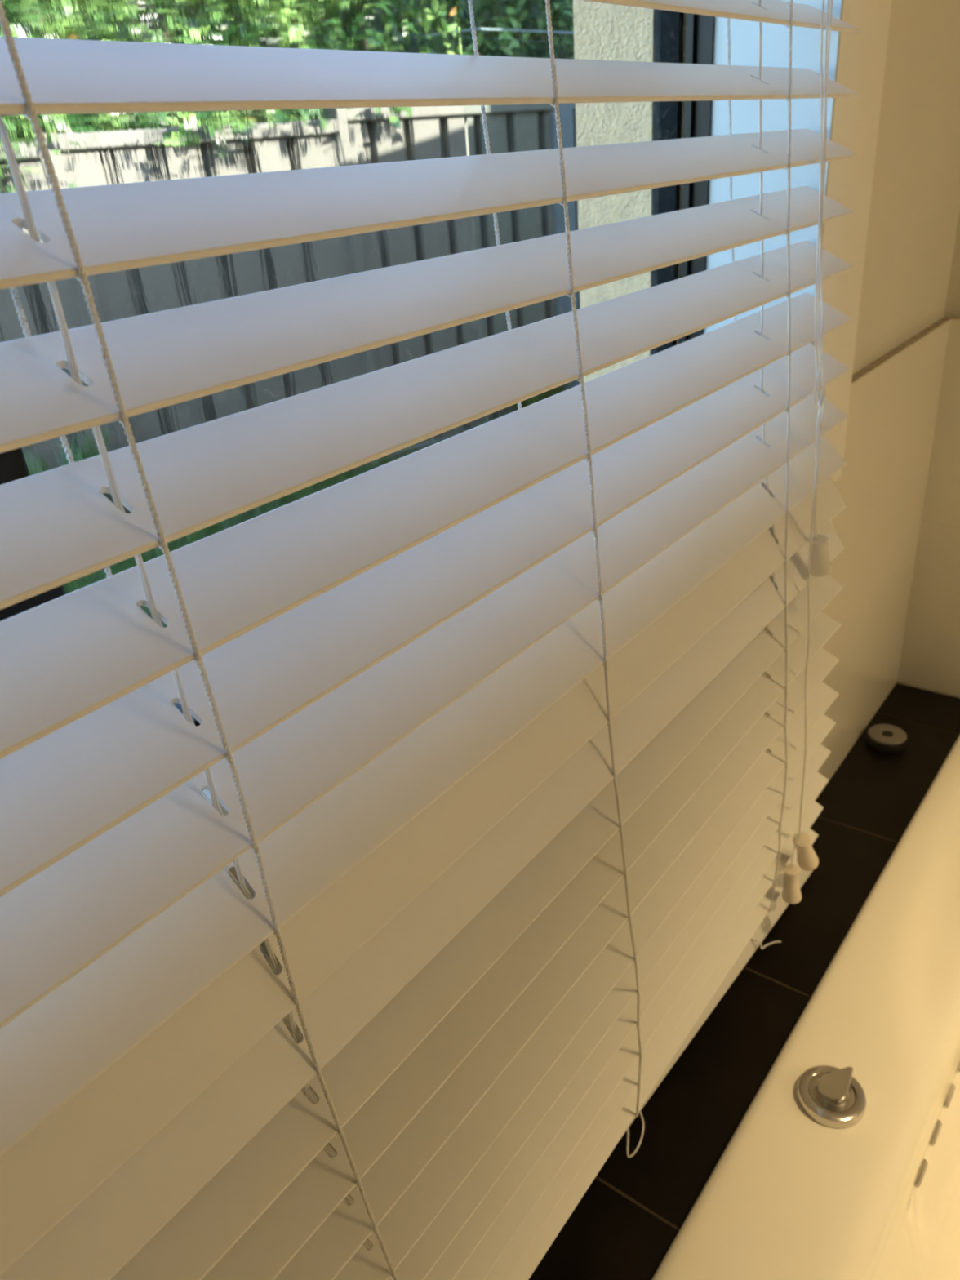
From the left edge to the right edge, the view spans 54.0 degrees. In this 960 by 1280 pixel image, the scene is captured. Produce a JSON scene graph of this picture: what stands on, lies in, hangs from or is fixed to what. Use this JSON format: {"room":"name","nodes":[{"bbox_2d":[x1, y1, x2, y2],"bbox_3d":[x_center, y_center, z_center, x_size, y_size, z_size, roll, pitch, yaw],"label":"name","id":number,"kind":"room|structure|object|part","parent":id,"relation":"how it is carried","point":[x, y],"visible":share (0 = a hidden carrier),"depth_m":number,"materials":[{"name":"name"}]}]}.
{"room":"bathroom","nodes":[
{"label":"bathroom","id":0,"kind":"room"},
{"bbox_2d":[200,0,959,1094],"bbox_3d":[-0.222,-0.021,0.333,0.104,2.420,2.957,16,34,34],"label":"wall","id":1,"kind":"structure","parent":0,"point":[915,203],"depth_m":1.15,"materials":[{"name":"paint"}]},
{"bbox_2d":[259,942,274,973],"bbox_3d":[-0.080,0.102,0.568,0.118,0.022,1.243,16,34,34],"label":"trim","id":2,"kind":"structure","parent":1,"relation":"attached to","point":[262,944],"depth_m":0.46,"materials":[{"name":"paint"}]},
{"bbox_2d":[0,0,715,790],"bbox_3d":[-0.176,-0.295,0.427,0.054,0.825,1.193,16,34,34],"label":"window","id":3,"kind":"structure","parent":1,"relation":"in","point":[84,149],"depth_m":0.52,"materials":[{"name":"clear glass"}]},
{"bbox_3d":[-0.151,0.050,0.601,0.054,0.050,1.184,16,34,34],"label":"rail","id":4,"kind":"part","parent":3,"relation":"part of","materials":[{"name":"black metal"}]},
{"bbox_3d":[-0.028,-0.395,0.597,0.004,0.724,0.700,16,34,34],"label":"pane","id":5,"kind":"part","parent":3,"relation":"part of","materials":[{"name":"clear glass"}]},
{"bbox_2d":[0,0,862,1279],"bbox_3d":[-0.025,-0.049,0.469,0.114,1.307,1.222,16,34,35],"label":"blind","id":6,"kind":"object","parent":3,"relation":"attached to","point":[510,734],"visible":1,"depth_m":0.46,"materials":[{"name":"white plastic"}]},
{"bbox_3d":[-0.112,0.015,0.369,0.067,1.222,0.036,-13,28,-16],"label":"lift cord","id":7,"kind":"part","parent":6,"relation":"part of","materials":[{"name":"white fabric"}]},
{"bbox_3d":[-0.114,0.002,0.372,0.097,1.202,0.055,16,34,34],"label":"ladder cord","id":8,"kind":"part","parent":6,"relation":"part of","materials":[{"name":"white fabric"}]},
{"bbox_3d":[0.051,-0.108,0.560,0.097,1.202,0.055,16,34,34],"label":"ladder cord","id":9,"kind":"part","parent":6,"relation":"part of","materials":[{"name":"white fabric"}]},
{"bbox_3d":[0.142,0.455,0.871,0.018,0.022,0.037,16,34,34],"label":"cord","id":10,"kind":"part","parent":6,"relation":"part of","materials":[{"name":"white fabric"}]},
{"bbox_3d":[0.029,0.498,0.781,0.013,0.046,1.169,-18,11,47],"label":"rail","id":11,"kind":"part","parent":6,"relation":"part of","materials":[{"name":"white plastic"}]},
{"bbox_3d":[0.231,-0.229,0.766,0.097,1.202,0.055,16,34,34],"label":"ladder cord","id":12,"kind":"part","parent":6,"relation":"part of","materials":[{"name":"white fabric"}]},
{"bbox_3d":[0.237,-0.215,0.762,0.076,1.222,0.034,-12,28,-14],"label":"lift cord","id":13,"kind":"part","parent":6,"relation":"part of","materials":[{"name":"white fabric"}]},
{"bbox_3d":[0.325,0.339,1.057,0.034,0.015,0.008,-11,28,-12],"label":"cord","id":14,"kind":"part","parent":6,"relation":"part of","materials":[{"name":"white fabric"}]},
{"bbox_3d":[0.278,-0.275,0.755,0.045,1.116,0.040,16,34,34],"label":"pull cord","id":15,"kind":"part","parent":6,"relation":"part of","materials":[{"name":"white fabric"}]},
{"bbox_2d":[703,0,844,345],"bbox_3d":[-0.112,-0.279,0.380,0.109,0.829,1.201,16,34,34],"label":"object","id":16,"kind":"structure","parent":1,"relation":"attached to","point":[744,34],"depth_m":0.82,"materials":[{"name":"paint"}]},
{"bbox_2d":[813,0,892,482],"bbox_3d":[0.317,-0.571,0.779,0.024,0.928,0.109,16,34,34],"label":"trim","id":17,"kind":"structure","parent":1,"relation":"attached to","point":[862,56],"depth_m":0.85,"materials":[{"name":"paint"}]},
{"bbox_2d":[573,0,686,382],"bbox_3d":[-0.307,-0.083,0.403,0.137,3.000,8.000,16,34,34],"label":"wall","id":18,"kind":"structure","parent":0,"point":[602,31],"depth_m":0.89,"materials":[{"name":"beige paint"}]},
{"bbox_2d":[896,209,959,697],"bbox_3d":[1.508,-0.345,0.688,2.120,2.420,0.120,16,34,34],"label":"wall","id":19,"kind":"structure","parent":0,"point":[930,658],"depth_m":1.44,"materials":[{"name":"paint"}]},
{"bbox_2d":[851,316,959,383],"bbox_3d":[1.032,-0.207,0.782,1.320,0.004,0.460,16,34,34],"label":"trim","id":20,"kind":"structure","parent":19,"relation":"attached to","point":[899,348],"depth_m":1.15,"materials":[{"name":"tile"}]},
{"bbox_3d":[0.716,1.357,0.245,2.312,0.080,3.057,16,34,34],"label":"floor","id":21,"kind":"structure","parent":0,"visible":0},
{"bbox_2d":[528,683,959,1279],"bbox_3d":[0.343,0.918,0.520,1.012,0.503,2.539,16,34,34],"label":"ledge","id":22,"kind":"object","parent":21,"relation":"on","point":[624,1224],"visible":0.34,"depth_m":0.98,"materials":[{"name":"tile"}]},
{"bbox_2d":[651,734,959,1279],"bbox_3d":[0.552,0.677,0.717,0.776,0.370,1.705,16,34,35],"label":"bathtub","id":23,"kind":"object","parent":22,"relation":"on","point":[791,1195],"depth_m":0.88,"materials":[{"name":"ceramic"}]},
{"bbox_3d":[0.326,0.419,0.874,0.060,0.022,0.060,16,34,34],"label":"control knob","id":24,"kind":"part","parent":23,"relation":"part of","materials":[{"name":"silver metal"}]},
{"bbox_3d":[0.332,0.412,0.872,0.041,0.008,0.028,-10,28,-9],"label":"lever","id":25,"kind":"part","parent":23,"relation":"part of","materials":[{"name":"silver metal"}]},
{"bbox_2d":[866,724,906,753],"bbox_3d":[0.607,0.146,1.407,0.055,0.018,0.055,16,34,34],"label":"disc","id":26,"kind":"object","parent":22,"relation":"on","point":[885,738],"visible":1,"depth_m":1.39,"materials":[{"name":"silver rubber"}]},
{"label":"outside","id":27,"kind":"structure","parent":0,"visible":0},
{"bbox_3d":[-4.711,-1.927,7.544,15.750,0.200,22.000,16,34,34],"label":"ground","id":28,"kind":"structure","parent":27,"visible":0},
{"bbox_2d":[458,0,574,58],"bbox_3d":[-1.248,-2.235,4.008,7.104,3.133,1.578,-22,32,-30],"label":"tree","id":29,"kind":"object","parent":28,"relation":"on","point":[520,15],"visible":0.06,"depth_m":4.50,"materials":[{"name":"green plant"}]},
{"bbox_3d":[-0.057,-2.276,4.861,0.105,2.253,0.180,17,34,36],"label":"stem","id":30,"kind":"part","parent":29,"relation":"part of","materials":[{"name":"green plant"}]},
{"bbox_2d":[461,27,573,33],"bbox_3d":[0.430,-1.977,4.667,1.279,1.804,0.360,-12,28,-14],"label":"wire","id":31,"kind":"object","parent":28,"relation":"on","point":[480,28],"visible":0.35,"depth_m":4.10,"materials":[{"name":"grey metal"}]},
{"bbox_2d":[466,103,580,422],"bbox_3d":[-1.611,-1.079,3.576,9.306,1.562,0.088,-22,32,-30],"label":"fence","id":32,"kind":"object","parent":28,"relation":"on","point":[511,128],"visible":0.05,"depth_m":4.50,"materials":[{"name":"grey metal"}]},
{"bbox_3d":[-0.112,-2.357,4.182,1.134,0.055,0.075,-22,32,-30],"label":"cap rail","id":33,"kind":"part","parent":32,"relation":"part of","materials":[{"name":"beige metal"}]},
{"bbox_3d":[0.424,-1.882,4.817,0.120,1.560,0.086,-22,32,-30],"label":"post","id":34,"kind":"part","parent":32,"relation":"part of","materials":[{"name":"grey metal"}]},
{"bbox_3d":[1.269,-2.242,5.336,2.054,1.442,0.058,-22,32,-30],"label":"panel","id":35,"kind":"part","parent":32,"relation":"part of","materials":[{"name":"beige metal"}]},
{"bbox_2d":[510,380,574,411],"bbox_3d":[0.296,-1.313,4.729,0.634,0.550,0.662,16,34,34],"label":"clump","id":36,"kind":"object","parent":28,"relation":"on","point":[548,393],"visible":0.06,"depth_m":4.68,"materials":[{"name":"green plant"}]}
]}

